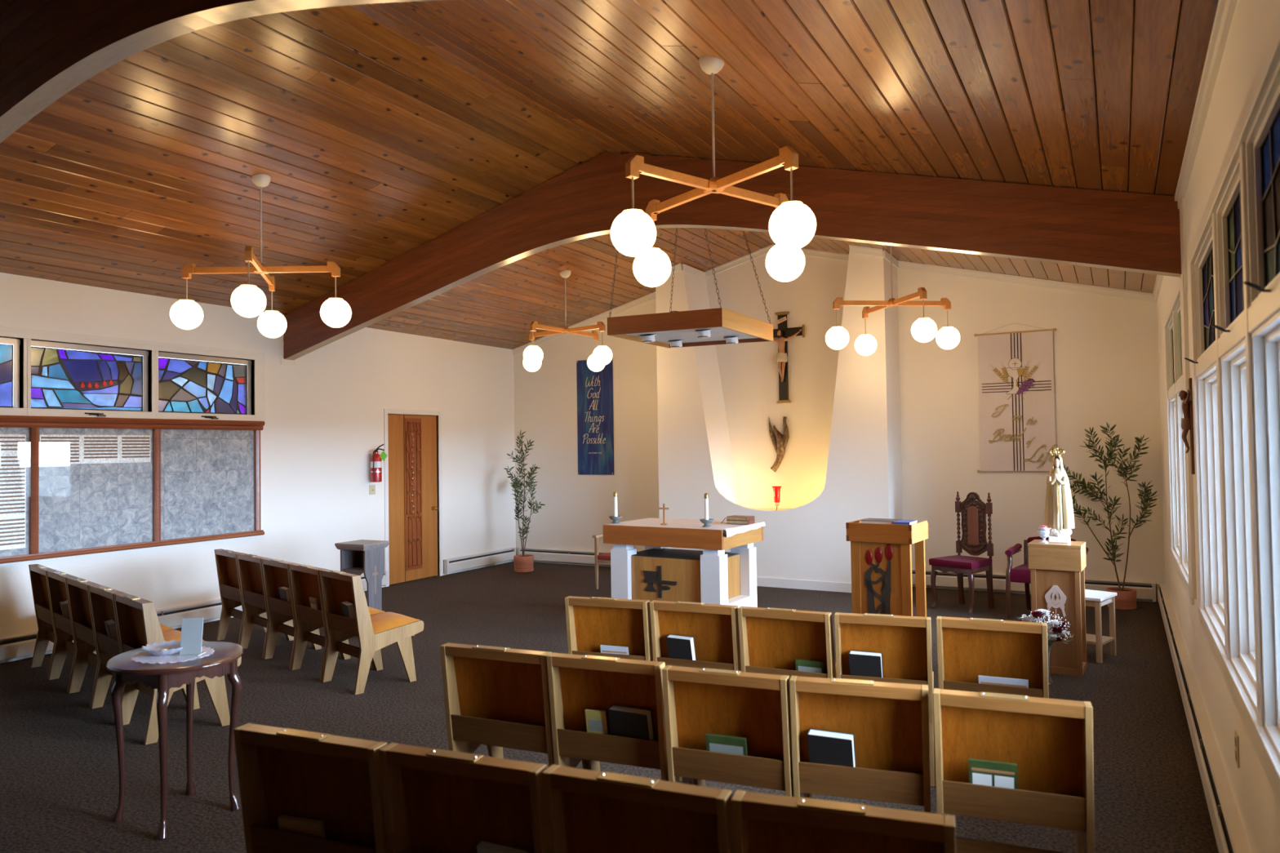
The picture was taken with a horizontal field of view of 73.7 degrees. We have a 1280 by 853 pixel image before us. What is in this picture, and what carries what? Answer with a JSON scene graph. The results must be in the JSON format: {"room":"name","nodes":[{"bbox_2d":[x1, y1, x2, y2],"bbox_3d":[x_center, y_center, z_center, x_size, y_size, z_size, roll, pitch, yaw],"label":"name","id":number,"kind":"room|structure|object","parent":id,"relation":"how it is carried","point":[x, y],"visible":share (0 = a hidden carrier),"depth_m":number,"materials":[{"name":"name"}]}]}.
{"room":"house of worship","nodes":[
{"label":"house of worship","id":0,"kind":"room"},
{"bbox_2d":[0,272,515,663],"bbox_3d":[-5.469,0.294,5.790,0.160,3.031,14.743,-2,-2,29],"label":"wall","id":1,"kind":"structure","parent":0,"point":[324,412],"depth_m":9.17,"materials":[{"name":"white paint"}]},
{"bbox_2d":[0,330,27,415],"bbox_3d":[-5.141,-0.415,6.328,0.171,0.665,1.032,-2,-2,29],"label":"window","id":2,"kind":"structure","parent":1,"relation":"in","point":[10,355],"depth_m":6.70,"materials":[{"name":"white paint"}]},
{"bbox_2d":[26,333,155,418],"bbox_3d":[-4.639,-0.400,7.221,0.171,0.665,1.031,-2,-2,29],"label":"window","id":3,"kind":"structure","parent":1,"relation":"in","point":[67,382],"depth_m":7.20,"materials":[{"name":"multicoloured glass"}]},
{"bbox_2d":[0,415,265,564],"bbox_3d":[-4.807,0.485,6.709,0.085,1.135,4.200,-2,-2,29],"label":"window","id":4,"kind":"structure","parent":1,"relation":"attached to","point":[69,486],"depth_m":7.35,"materials":[{"name":"grey glass"}]},
{"bbox_2d":[0,325,265,422],"bbox_3d":[-4.851,-0.426,6.755,0.010,0.700,4.310,-2,-2,29],"label":"trim","id":5,"kind":"structure","parent":1,"relation":"attached to","point":[260,356],"depth_m":7.95,"materials":[{"name":"white paint"}]},
{"bbox_2d":[0,570,387,661],"bbox_3d":[-4.492,1.722,7.223,0.068,0.178,6.240,-2,-2,29],"label":"baseboard heater","id":6,"kind":"object","parent":1,"relation":"attached to","point":[19,646],"visible":0.38,"depth_m":7.66,"materials":[{"name":"white"}]},
{"bbox_2d":[0,573,364,639],"bbox_3d":[-4.502,1.638,7.230,0.050,0.010,6.240,-2,-2,29],"label":"hood","id":7,"kind":"object","parent":6,"relation":"attached to","point":[215,602],"depth_m":7.73,"materials":[{"name":"white metal"}]},
{"bbox_2d":[155,345,257,421],"bbox_3d":[-4.132,-0.385,8.123,0.171,0.665,1.040,-2,-2,29],"label":"window","id":8,"kind":"structure","parent":1,"relation":"in","point":[186,388],"depth_m":8.10,"materials":[{"name":"multicoloured glass"}]},
{"bbox_2d":[369,444,386,482],"bbox_3d":[-3.030,0.419,9.812,0.149,0.437,0.212,-2,-2,29],"label":"fire extinguisher","id":9,"kind":"object","parent":1,"relation":"attached to","point":[375,460],"visible":1,"depth_m":9.75,"materials":[{"name":"red"}]},
{"bbox_2d":[383,408,443,586],"bbox_3d":[-2.816,0.843,10.456,0.230,2.085,0.970,-2,-2,29],"label":"door","id":10,"kind":"structure","parent":1,"relation":"in","point":[410,439],"depth_m":10.41,"materials":[{"name":"brown wood"}]},
{"bbox_2d":[443,547,515,573],"bbox_3d":[-2.124,1.791,11.438,0.068,0.178,1.410,-2,-2,29],"label":"baseboard heater","id":11,"kind":"object","parent":1,"relation":"attached to","point":[464,562],"visible":0.92,"depth_m":11.34,"materials":[{"name":"white"}]},
{"bbox_2d":[444,547,513,559],"bbox_3d":[-2.133,1.708,11.444,0.050,0.010,1.410,-2,-2,29],"label":"hood","id":12,"kind":"object","parent":11,"relation":"attached to","point":[472,557],"depth_m":11.49,"materials":[{"name":"metal"}]},
{"bbox_2d":[0,0,1218,349],"bbox_3d":[-1.996,-1.878,3.873,8.480,1.246,15.143,-2,-2,29],"label":"ceiling","id":13,"kind":"structure","parent":0,"point":[379,131],"depth_m":5.26,"materials":[{"name":"brown wood"}]},
{"bbox_2d":[0,0,436,142],"bbox_3d":[-2.118,-1.568,3.640,7.880,1.448,0.105,-2,-2,29],"label":"ceiling beam","id":14,"kind":"structure","parent":13,"relation":"attached to","point":[48,48],"depth_m":3.81,"materials":[{"name":"brown wood"}]},
{"bbox_2d":[169,173,351,337],"bbox_3d":[-2.725,-1.257,6.138,1.055,1.109,0.862,-2,-2,37],"label":"pendant light","id":15,"kind":"object","parent":13,"relation":"hanging from","point":[248,300],"visible":1,"depth_m":6.10,"materials":[{"name":"beige"}]},
{"bbox_2d":[523,270,612,371],"bbox_3d":[-0.832,-1.198,9.550,0.956,1.103,0.974,-1,-1,-8],"label":"pendant light","id":16,"kind":"object","parent":13,"relation":"hanging from","point":[602,355],"visible":1,"depth_m":9.30,"materials":[{"name":"beige"}]},
{"bbox_2d":[607,227,773,347],"bbox_3d":[0.465,-1.497,7.595,1.070,1.506,1.251,-2,-2,29],"label":"canopy","id":17,"kind":"object","parent":13,"relation":"hanging from","point":[719,326],"visible":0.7,"depth_m":7.26,"materials":[{"name":"brown wood"}]},
{"bbox_2d":[610,56,816,287],"bbox_3d":[0.375,-1.339,4.333,0.947,1.091,0.987,-1,-1,7],"label":"pendant light","id":18,"kind":"object","parent":13,"relation":"hanging from","point":[793,224],"visible":1,"depth_m":4.12,"materials":[{"name":"beige"}]},
{"bbox_2d":[283,151,1181,359],"bbox_3d":[-0.241,-1.513,6.979,7.880,1.448,0.114,-2,-2,29],"label":"ceiling beam","id":19,"kind":"structure","parent":13,"relation":"attached to","point":[1131,232],"depth_m":6.13,"materials":[{"name":"brown wood"}]},
{"bbox_2d":[825,245,959,355],"bbox_3d":[2.329,-1.273,7.890,1.004,1.125,0.925,-2,-2,36],"label":"pendant light","id":20,"kind":"object","parent":13,"relation":"hanging from","point":[923,330],"visible":0.94,"depth_m":7.84,"materials":[{"name":"beige"}]},
{"bbox_2d":[0,561,1218,852],"bbox_3d":[-1.942,1.769,3.783,8.200,0.120,15.063,-2,-2,29],"label":"floor","id":21,"kind":"structure","parent":0,"point":[60,773],"depth_m":5.01,"materials":[{"name":"carpet"}]},
{"bbox_2d":[46,569,76,693],"bbox_3d":[-3.853,1.403,6.081,0.503,0.780,0.532,-2,-2,43],"label":"seat","id":22,"kind":"object","parent":21,"relation":"on","point":[56,580],"visible":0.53,"depth_m":6.07,"materials":[{"name":"brown wood"}]},
{"bbox_2d":[28,564,96,679],"bbox_3d":[-4.230,1.417,6.434,0.503,0.780,0.532,-2,-2,43],"label":"seat","id":23,"kind":"object","parent":21,"relation":"on","point":[37,572],"visible":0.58,"depth_m":6.43,"materials":[{"name":"brown wood"}]},
{"bbox_2d":[66,576,174,707],"bbox_3d":[-3.475,1.389,5.729,0.503,0.780,0.532,-2,-2,43],"label":"seat","id":24,"kind":"object","parent":21,"relation":"on","point":[79,600],"visible":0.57,"depth_m":5.72,"materials":[{"name":"brown wood"}]},
{"bbox_2d":[88,583,206,709],"bbox_3d":[-3.098,1.375,5.377,0.503,0.780,0.532,-2,-2,43],"label":"seat","id":25,"kind":"object","parent":21,"relation":"on","point":[101,597],"visible":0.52,"depth_m":5.37,"materials":[{"name":"brown wood"}]},
{"bbox_2d":[162,630,204,641],"bbox_3d":[-3.052,1.375,5.426,0.452,0.096,0.365,-2,-2,43],"label":"cushion","id":26,"kind":"object","parent":25,"relation":"on","point":[168,636],"depth_m":5.42,"materials":[{"name":"fabric"}]},
{"bbox_2d":[106,641,243,839],"bbox_3d":[-2.041,1.359,3.763,0.579,0.703,0.532,-2,-2,31],"label":"table","id":27,"kind":"object","parent":21,"relation":"on","point":[223,661],"visible":0.94,"depth_m":3.70,"materials":[{"name":"brown wood"}]},
{"bbox_2d":[131,646,214,663],"bbox_3d":[-2.060,1.006,3.768,0.344,0.005,0.312,-2,-2,29],"label":"doily","id":28,"kind":"object","parent":27,"relation":"on","point":[142,657],"visible":0.59,"depth_m":3.70,"materials":[{"name":"white fabric"}]},
{"bbox_2d":[141,640,182,655],"bbox_3d":[-2.093,0.986,3.782,0.208,0.039,0.208,-2,-2,29],"label":"glass dish","id":29,"kind":"object","parent":28,"relation":"on","point":[173,646],"visible":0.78,"depth_m":3.79,"materials":[{"name":"glass"}]},
{"bbox_2d":[177,617,205,657],"bbox_3d":[-1.973,0.925,3.748,0.095,0.155,0.070,-1,-1,-3],"label":"card holder","id":30,"kind":"object","parent":28,"relation":"on","point":[191,640],"visible":1,"depth_m":3.75,"materials":[{"name":"grey plastic"}]},
{"bbox_2d":[113,592,241,745],"bbox_3d":[-2.720,1.360,5.024,0.503,0.780,0.532,-2,-2,43],"label":"seat","id":31,"kind":"object","parent":21,"relation":"on","point":[138,622],"visible":0.6,"depth_m":4.96,"materials":[{"name":"brown wood"}]},
{"bbox_2d":[213,548,288,644],"bbox_3d":[-3.262,1.424,7.276,0.476,0.780,0.532,-2,-2,44],"label":"seat","id":32,"kind":"object","parent":21,"relation":"on","point":[227,566],"visible":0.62,"depth_m":7.26,"materials":[{"name":"brown wood"}]},
{"bbox_2d":[236,553,314,658],"bbox_3d":[-2.911,1.410,6.936,0.476,0.780,0.532,-2,-2,44],"label":"seat","id":33,"kind":"object","parent":21,"relation":"on","point":[250,566],"visible":0.59,"depth_m":6.91,"materials":[{"name":"brown wood"}]},
{"bbox_2d":[261,558,343,669],"bbox_3d":[-2.560,1.397,6.596,0.476,0.780,0.532,-2,-2,44],"label":"seat","id":34,"kind":"object","parent":21,"relation":"on","point":[276,572],"visible":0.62,"depth_m":6.57,"materials":[{"name":"brown wood"}]},
{"bbox_2d":[233,723,387,852],"bbox_3d":[-0.859,1.275,2.663,0.513,0.780,0.532,-1,-2,22],"label":"seat","id":35,"kind":"object","parent":21,"relation":"on","point":[334,780],"visible":0.83,"depth_m":2.50,"materials":[{"name":"brown wood"}]},
{"bbox_2d":[277,815,325,839],"bbox_3d":[-0.995,1.219,2.521,0.150,0.128,0.040,-1,-1,18],"label":"leaflet","id":36,"kind":"object","parent":35,"relation":"on","point":[313,828],"visible":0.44,"depth_m":2.50,"materials":[{"name":"beige"}]},
{"bbox_2d":[288,563,384,681],"bbox_3d":[-2.209,1.383,6.255,0.476,0.780,0.532,-2,-2,44],"label":"seat","id":37,"kind":"object","parent":21,"relation":"on","point":[305,582],"visible":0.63,"depth_m":6.23,"materials":[{"name":"brown wood"}]},
{"bbox_2d":[334,539,390,610],"bbox_3d":[-2.407,1.405,7.410,0.330,0.800,0.313,-2,-2,26],"label":"stand","id":38,"kind":"object","parent":21,"relation":"on","point":[366,557],"visible":0.46,"depth_m":7.36,"materials":[{"name":"grey wood"}]},
{"bbox_2d":[319,568,423,695],"bbox_3d":[-1.858,1.370,5.915,0.476,0.780,0.532,-2,-2,44],"label":"seat","id":39,"kind":"object","parent":21,"relation":"on","point":[375,632],"visible":1,"depth_m":5.82,"materials":[{"name":"brown wood"}]},
{"bbox_2d":[369,612,420,634],"bbox_3d":[-1.811,1.371,5.963,0.428,0.096,0.365,-2,-2,44],"label":"cushion","id":40,"kind":"object","parent":39,"relation":"on","point":[384,623],"depth_m":5.86,"materials":[{"name":"fabric"}]},
{"bbox_2d":[378,742,547,852],"bbox_3d":[-0.383,1.263,2.476,0.488,0.780,0.532,-1,-2,22],"label":"seat","id":41,"kind":"object","parent":21,"relation":"on","point":[435,801],"visible":0.85,"depth_m":2.32,"materials":[{"name":"brown wood"}]},
{"bbox_2d":[476,840,528,852],"bbox_3d":[-0.355,1.191,2.265,0.150,0.155,0.055,-2,-2,26],"label":"booklet","id":42,"kind":"object","parent":41,"relation":"on","point":[483,846],"visible":1,"depth_m":2.26,"materials":[{"name":"grey"}]},
{"bbox_2d":[440,642,587,769],"bbox_3d":[-0.495,1.295,3.696,0.501,0.780,0.532,-1,-2,23],"label":"seat","id":43,"kind":"object","parent":21,"relation":"on","point":[497,698],"visible":0.66,"depth_m":3.53,"materials":[{"name":"brown wood"}]},
{"bbox_2d":[504,430,546,572],"bbox_3d":[-1.565,0.963,11.259,0.336,1.849,1.252,0,-2,-24],"label":"potted plant","id":44,"kind":"object","parent":21,"relation":"on","point":[523,562],"visible":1,"depth_m":11.11,"materials":[{"name":"green plant"}]},
{"bbox_2d":[564,595,653,661],"bbox_3d":[-0.091,1.316,4.812,0.474,0.780,0.532,-1,-2,21],"label":"seat","id":45,"kind":"object","parent":21,"relation":"on","point":[593,622],"visible":0.41,"depth_m":4.64,"materials":[{"name":"brown wood"}]},
{"bbox_2d":[546,653,693,785],"bbox_3d":[-0.043,1.283,3.503,0.475,0.780,0.532,-1,-2,22],"label":"seat","id":46,"kind":"object","parent":21,"relation":"on","point":[577,683],"visible":0.49,"depth_m":3.33,"materials":[{"name":"brown wood"}]},
{"bbox_2d":[585,709,608,734],"bbox_3d":[-0.167,1.200,3.350,0.085,0.181,0.046,-1,-1,19],"label":"booklet","id":47,"kind":"object","parent":46,"relation":"on","point":[596,720],"visible":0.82,"depth_m":3.34,"materials":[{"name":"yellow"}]},
{"bbox_2d":[607,704,655,740],"bbox_3d":[-0.029,1.187,3.293,0.170,0.208,0.085,-2,-2,28],"label":"book","id":48,"kind":"object","parent":46,"relation":"on","point":[624,721],"visible":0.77,"depth_m":3.27,"materials":[{"name":"black paper"}]},
{"bbox_2d":[542,764,733,852],"bbox_3d":[0.081,1.252,2.293,0.480,0.780,0.532,-1,-2,22],"label":"seat","id":49,"kind":"object","parent":21,"relation":"on","point":[586,811],"visible":0.99,"depth_m":2.12,"materials":[{"name":"brown wood"}]},
{"bbox_2d":[603,520,763,608],"bbox_3d":[0.393,1.319,7.639,1.190,0.900,0.810,-2,-2,33],"label":"altar","id":50,"kind":"object","parent":21,"relation":"on","point":[713,575],"visible":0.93,"depth_m":7.41,"materials":[{"name":"brown wood"}]},
{"bbox_2d":[605,518,765,537],"bbox_3d":[0.405,0.896,7.638,1.224,0.063,0.770,-2,-2,33],"label":"altar cloth","id":51,"kind":"object","parent":50,"relation":"on","point":[729,530],"visible":0.91,"depth_m":7.50,"materials":[{"name":"white fabric"}]},
{"bbox_2d":[649,600,741,671],"bbox_3d":[0.375,1.305,4.629,0.467,0.780,0.532,-1,-2,24],"label":"seat","id":52,"kind":"object","parent":21,"relation":"on","point":[714,628],"visible":0.37,"depth_m":4.45,"materials":[{"name":"brown wood"}]},
{"bbox_2d":[666,634,696,660],"bbox_3d":[0.221,1.208,4.488,0.145,0.218,0.087,-2,-2,32],"label":"book","id":53,"kind":"object","parent":52,"relation":"on","point":[678,646],"visible":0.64,"depth_m":4.46,"materials":[{"name":"black paper"}]},
{"bbox_2d":[662,665,807,798],"bbox_3d":[0.397,1.271,3.283,0.459,0.780,0.532,-1,-2,22],"label":"seat","id":54,"kind":"object","parent":21,"relation":"on","point":[754,707],"visible":0.67,"depth_m":3.10,"materials":[{"name":"brown wood"}]},
{"bbox_2d":[705,733,747,755],"bbox_3d":[0.318,1.202,3.115,0.150,0.152,0.044,-1,-2,22],"label":"booklet","id":55,"kind":"object","parent":54,"relation":"on","point":[714,743],"visible":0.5,"depth_m":3.10,"materials":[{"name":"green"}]},
{"bbox_2d":[737,606,836,679],"bbox_3d":[0.818,1.293,4.417,0.460,0.780,0.532,-2,-2,26],"label":"seat","id":56,"kind":"object","parent":21,"relation":"on","point":[771,640],"visible":0.48,"depth_m":4.26,"materials":[{"name":"brown wood"}]},
{"bbox_2d":[795,658,824,673],"bbox_3d":[0.840,1.224,4.202,0.140,0.147,0.042,-2,-2,26],"label":"booklet","id":57,"kind":"object","parent":56,"relation":"on","point":[804,665],"visible":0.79,"depth_m":4.19,"materials":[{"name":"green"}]},
{"bbox_2d":[731,790,955,852],"bbox_3d":[0.530,1.241,2.129,0.485,0.780,0.532,-1,-1,19],"label":"seat","id":58,"kind":"object","parent":21,"relation":"on","point":[762,823],"visible":1,"depth_m":1.93,"materials":[{"name":"brown wood"}]},
{"bbox_2d":[789,675,930,813],"bbox_3d":[0.823,1.261,3.132,0.457,0.780,0.532,-1,-1,18],"label":"seat","id":59,"kind":"object","parent":21,"relation":"on","point":[889,722],"visible":0.72,"depth_m":2.94,"materials":[{"name":"brown wood"}]},
{"bbox_2d":[807,728,856,767],"bbox_3d":[0.672,1.169,2.982,0.155,0.208,0.085,-2,-2,25],"label":"book","id":60,"kind":"object","parent":59,"relation":"on","point":[824,747],"visible":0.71,"depth_m":2.96,"materials":[{"name":"black paper"}]},
{"bbox_2d":[834,612,934,786],"bbox_3d":[1.231,1.283,4.254,0.437,0.780,0.532,-1,-2,20],"label":"seat","id":61,"kind":"object","parent":21,"relation":"on","point":[904,642],"visible":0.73,"depth_m":4.07,"materials":[{"name":"brown wood"}]},
{"bbox_2d":[848,649,883,677],"bbox_3d":[1.089,1.188,4.102,0.150,0.213,0.086,-1,-2,25],"label":"book","id":62,"kind":"object","parent":61,"relation":"on","point":[865,664],"visible":0.64,"depth_m":4.08,"materials":[{"name":"black paper"}]},
{"bbox_2d":[845,518,928,617],"bbox_3d":[1.878,1.218,6.438,0.488,1.000,0.441,-2,-2,34],"label":"lectern","id":63,"kind":"object","parent":21,"relation":"on","point":[881,554],"visible":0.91,"depth_m":6.30,"materials":[{"name":"brown wood"}]},
{"bbox_2d":[928,491,994,613],"bbox_3d":[3.095,1.189,8.177,0.469,1.108,0.449,0,-2,-38],"label":"carved chair","id":64,"kind":"object","parent":21,"relation":"on","point":[973,510],"visible":1,"depth_m":8.21,"materials":[{"name":"brown wood"}]},
{"bbox_2d":[928,555,991,569],"bbox_3d":[3.081,1.294,8.162,0.431,0.067,0.448,0,-2,-38],"label":"seat cushion","id":65,"kind":"object","parent":64,"relation":"on","point":[956,562],"depth_m":8.07,"materials":[{"name":"red fabric"}]},
{"bbox_2d":[936,616,1048,698],"bbox_3d":[1.701,1.272,4.102,0.465,0.780,0.532,-1,-2,24],"label":"seat","id":66,"kind":"object","parent":21,"relation":"on","point":[968,648],"visible":0.48,"depth_m":3.93,"materials":[{"name":"brown wood"}]},
{"bbox_2d":[978,675,1028,688],"bbox_3d":[1.669,1.214,3.917,0.210,0.127,0.036,-1,-2,24],"label":"leaflet","id":67,"kind":"object","parent":66,"relation":"on","point":[1006,682],"visible":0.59,"depth_m":3.90,"materials":[{"name":"grey"}]},
{"bbox_2d":[933,688,1094,852],"bbox_3d":[1.273,1.250,2.932,0.463,0.780,0.532,-1,-2,22],"label":"seat","id":68,"kind":"object","parent":21,"relation":"on","point":[1050,741],"visible":0.91,"depth_m":2.75,"materials":[{"name":"brown wood"}]},
{"bbox_2d":[968,758,1017,789],"bbox_3d":[1.151,1.171,2.779,0.145,0.171,0.046,-1,-2,22],"label":"leaflet","id":69,"kind":"object","parent":68,"relation":"on","point":[983,772],"visible":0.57,"depth_m":2.77,"materials":[{"name":"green paper"}]},
{"bbox_2d":[1004,536,1088,618],"bbox_3d":[3.700,1.374,7.738,0.616,0.711,0.584,-2,-2,35],"label":"armchair","id":70,"kind":"object","parent":21,"relation":"on","point":[1021,573],"visible":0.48,"depth_m":7.69,"materials":[{"name":"brown wood"}]},
{"bbox_2d":[1009,563,1031,583],"bbox_3d":[3.670,1.332,7.698,0.530,0.122,0.485,-2,-2,35],"label":"seat cushion","id":71,"kind":"object","parent":70,"relation":"on","point":[1021,573],"depth_m":7.63,"materials":[{"name":"red fabric"}]},
{"bbox_2d":[1047,638,1053,684],"bbox_3d":[2.664,1.541,5.625,0.116,0.290,0.116,-2,-2,29],"label":"flower vase","id":72,"kind":"object","parent":21,"relation":"on","point":[1050,680],"visible":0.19,"depth_m":5.59,"materials":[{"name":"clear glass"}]},
{"bbox_2d":[1016,608,1073,648],"bbox_3d":[2.657,1.366,5.627,0.352,0.303,0.336,-1,-1,-4],"label":"bouquet","id":73,"kind":"object","parent":72,"relation":"in","point":[1059,628],"visible":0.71,"depth_m":5.56,"materials":[{"name":"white plant"}]},
{"bbox_2d":[1027,539,1087,676],"bbox_3d":[2.916,1.250,5.947,0.332,0.880,0.292,-2,-2,33],"label":"stand","id":74,"kind":"object","parent":21,"relation":"on","point":[1057,575],"visible":0.91,"depth_m":5.83,"materials":[{"name":"brown wood"}]},
{"bbox_2d":[1044,447,1075,542],"bbox_3d":[2.934,0.479,5.988,0.164,0.662,0.170,0,-1,-14],"label":"statue","id":75,"kind":"object","parent":74,"relation":"on","point":[1059,517],"visible":1,"depth_m":5.94,"materials":[{"name":"ceramic"}]},
{"bbox_2d":[1084,589,1117,663],"bbox_3d":[3.270,1.464,6.330,0.350,0.462,0.400,1,-2,-44],"label":"stool","id":76,"kind":"object","parent":21,"relation":"on","point":[1096,599],"visible":0.57,"depth_m":6.19,"materials":[{"name":"white"}]},
{"bbox_2d":[1086,633,1114,645],"bbox_3d":[3.271,1.566,6.327,0.250,0.018,0.370,1,-2,-44],"label":"shelf","id":77,"kind":"object","parent":76,"relation":"attached to","point":[1091,638],"depth_m":6.25,"materials":[{"name":"brown wood"}]},
{"bbox_2d":[1062,422,1159,609],"bbox_3d":[4.499,0.837,8.154,0.354,1.769,1.048,0,-2,-21],"label":"potted plant","id":78,"kind":"object","parent":21,"relation":"on","point":[1126,598],"visible":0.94,"depth_m":8.14,"materials":[{"name":"green plant"}]},
{"bbox_2d":[513,253,1164,603],"bbox_3d":[1.678,-0.209,10.330,8.200,4.051,0.160,-2,-2,29],"label":"wall","id":79,"kind":"structure","parent":0,"point":[1105,348],"depth_m":9.49,"materials":[{"name":"white paint"}]},
{"bbox_2d":[517,546,610,565],"bbox_3d":[-0.584,1.769,11.438,2.577,0.178,0.068,-2,-2,29],"label":"baseboard heater","id":80,"kind":"object","parent":79,"relation":"attached to","point":[579,557],"visible":0.31,"depth_m":11.68,"materials":[{"name":"white"}]},
{"bbox_2d":[520,546,610,553],"bbox_3d":[-0.580,1.685,11.447,2.577,0.010,0.050,-2,-2,29],"label":"hood","id":81,"kind":"object","parent":80,"relation":"attached to","point":[526,549],"depth_m":11.77,"materials":[{"name":"metal"}]},
{"bbox_2d":[511,291,655,355],"bbox_3d":[-0.661,-1.432,11.554,2.666,0.751,0.032,-2,-2,29],"label":"trim","id":82,"kind":"structure","parent":79,"relation":"attached to","point":[651,296],"depth_m":11.51,"materials":[{"name":"brown wood"}]},
{"bbox_2d":[576,358,613,475],"bbox_3d":[-0.608,-0.129,11.504,0.572,1.555,0.017,-2,-2,29],"label":"banner","id":83,"kind":"object","parent":79,"relation":"attached to","point":[595,423],"visible":0.98,"depth_m":11.50,"materials":[{"name":"fabric"}]},
{"bbox_2d":[655,249,902,583],"bbox_3d":[1.565,-0.081,9.931,2.735,3.779,0.643,-2,-2,29],"label":"wall panel","id":84,"kind":"object","parent":79,"relation":"attached to","point":[808,541],"visible":0.69,"depth_m":9.40,"materials":[{"name":"white paint"}]},
{"bbox_2d":[768,416,789,472],"bbox_3d":[1.652,0.214,10.194,0.251,0.672,0.060,-2,-2,29],"label":"bronze sculpture","id":85,"kind":"object","parent":84,"relation":"attached to","point":[780,444],"visible":1,"depth_m":10.18,"materials":[{"name":"metal"}]},
{"bbox_2d":[670,244,898,279],"bbox_3d":[1.537,-1.975,9.959,2.753,0.456,0.675,-2,-2,29],"label":"trim","id":86,"kind":"structure","parent":79,"relation":"attached to","point":[853,249],"depth_m":10.10,"materials":[{"name":"white paint"}]},
{"bbox_2d":[773,311,804,403],"bbox_3d":[1.691,-0.826,10.172,0.536,1.085,0.116,-2,-2,29],"label":"crucifix","id":87,"kind":"object","parent":79,"relation":"attached to","point":[782,333],"visible":0.91,"depth_m":10.17,"materials":[{"name":"black"}]},
{"bbox_2d":[756,577,851,592],"bbox_3d":[1.594,1.757,9.876,2.749,0.100,0.657,-2,-2,29],"label":"baseboard","id":88,"kind":"structure","parent":79,"relation":"attached to","point":[761,581],"depth_m":9.38,"materials":[{"name":"white paint"}]},
{"bbox_2d":[973,323,1057,472],"bbox_3d":[3.939,-0.302,8.939,0.798,1.571,0.030,-2,-2,29],"label":"banner","id":89,"kind":"object","parent":79,"relation":"attached to","point":[1016,394],"visible":0.97,"depth_m":8.93,"materials":[{"name":"fabric"}]},
{"bbox_2d":[897,260,1154,301],"bbox_3d":[3.966,-1.540,8.955,2.479,0.704,0.032,-2,-2,29],"label":"trim","id":90,"kind":"structure","parent":79,"relation":"attached to","point":[904,264],"depth_m":8.89,"materials":[{"name":"white paint"}]},
{"bbox_2d":[911,568,1155,601],"bbox_3d":[3.977,1.638,8.876,2.378,0.178,0.068,-2,-2,29],"label":"baseboard heater","id":91,"kind":"object","parent":79,"relation":"attached to","point":[1144,590],"visible":0.44,"depth_m":8.93,"materials":[{"name":"beige"}]},
{"bbox_2d":[911,568,1155,583],"bbox_3d":[3.981,1.554,8.886,2.378,0.010,0.050,-2,-2,29],"label":"hood","id":92,"kind":"object","parent":91,"relation":"attached to","point":[979,575],"depth_m":8.97,"materials":[{"name":"white metal"}]},
{"bbox_2d":[1156,0,1279,852],"bbox_3d":[1.539,0.093,1.854,0.160,3.031,14.743,-2,-2,29],"label":"wall","id":93,"kind":"structure","parent":0,"point":[1258,806],"depth_m":3.31,"materials":[{"name":"white paint"}]},
{"bbox_2d":[1167,316,1179,558],"bbox_3d":[4.006,0.077,6.288,0.122,1.740,0.950,-2,-2,29],"label":"window","id":94,"kind":"structure","parent":93,"relation":"in","point":[1170,328],"depth_m":6.70,"materials":[{"name":"glass"}]},
{"bbox_2d":[1174,297,1188,576],"bbox_3d":[3.509,0.063,5.403,0.122,1.740,0.940,-2,-2,29],"label":"window","id":95,"kind":"structure","parent":93,"relation":"in","point":[1177,310],"depth_m":5.82,"materials":[{"name":"glass"}]},
{"bbox_2d":[1178,377,1195,474],"bbox_3d":[2.946,-0.001,4.597,0.065,0.515,0.277,-2,-2,29],"label":"crucifix","id":96,"kind":"object","parent":93,"relation":"attached to","point":[1187,422],"visible":1,"depth_m":4.57,"materials":[{"name":"brown wood"}]},
{"bbox_2d":[1179,197,1196,599],"bbox_3d":[3.133,-0.164,4.890,0.020,2.250,0.350,-2,-2,29],"label":"trim","id":97,"kind":"structure","parent":93,"relation":"attached to","point":[1184,280],"depth_m":4.78,"materials":[{"name":"white paint"}]},
{"bbox_2d":[1152,0,1237,302],"bbox_3d":[1.433,-1.363,1.938,0.034,0.078,14.743,-2,-2,29],"label":"trim","id":98,"kind":"structure","parent":93,"relation":"attached to","point":[1225,10],"depth_m":3.38,"materials":[{"name":"white paint"}]},
{"bbox_2d":[1157,582,1251,852],"bbox_3d":[2.429,1.531,3.600,0.068,0.178,10.700,-2,-2,29],"label":"baseboard heater","id":99,"kind":"object","parent":93,"relation":"attached to","point":[1230,836],"visible":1,"depth_m":3.91,"materials":[{"name":"beige metal"}]},
{"bbox_2d":[1184,222,1225,648],"bbox_3d":[2.584,0.037,3.824,0.187,1.740,1.060,-2,-2,29],"label":"window","id":100,"kind":"structure","parent":93,"relation":"in","point":[1203,264],"depth_m":4.24,"materials":[{"name":"white paint"}]},
{"bbox_2d":[1164,6,1279,806],"bbox_3d":[2.793,0.063,4.275,0.022,1.915,5.850,-2,-2,29],"label":"trim","id":101,"kind":"structure","parent":93,"relation":"attached to","point":[1268,304],"depth_m":2.86,"materials":[{"name":"white paint"}]},
{"bbox_2d":[1210,157,1257,711],"bbox_3d":[2.087,0.023,2.939,0.187,1.740,0.810,-2,-2,29],"label":"window","id":102,"kind":"structure","parent":93,"relation":"in","point":[1228,220],"depth_m":3.25,"materials":[{"name":"glass"}]},
{"bbox_2d":[1243,61,1279,757],"bbox_3d":[1.639,0.010,2.142,0.187,1.740,0.860,-2,-2,29],"label":"window","id":103,"kind":"structure","parent":93,"relation":"in","point":[1263,140],"depth_m":2.49,"materials":[{"name":"white paint"}]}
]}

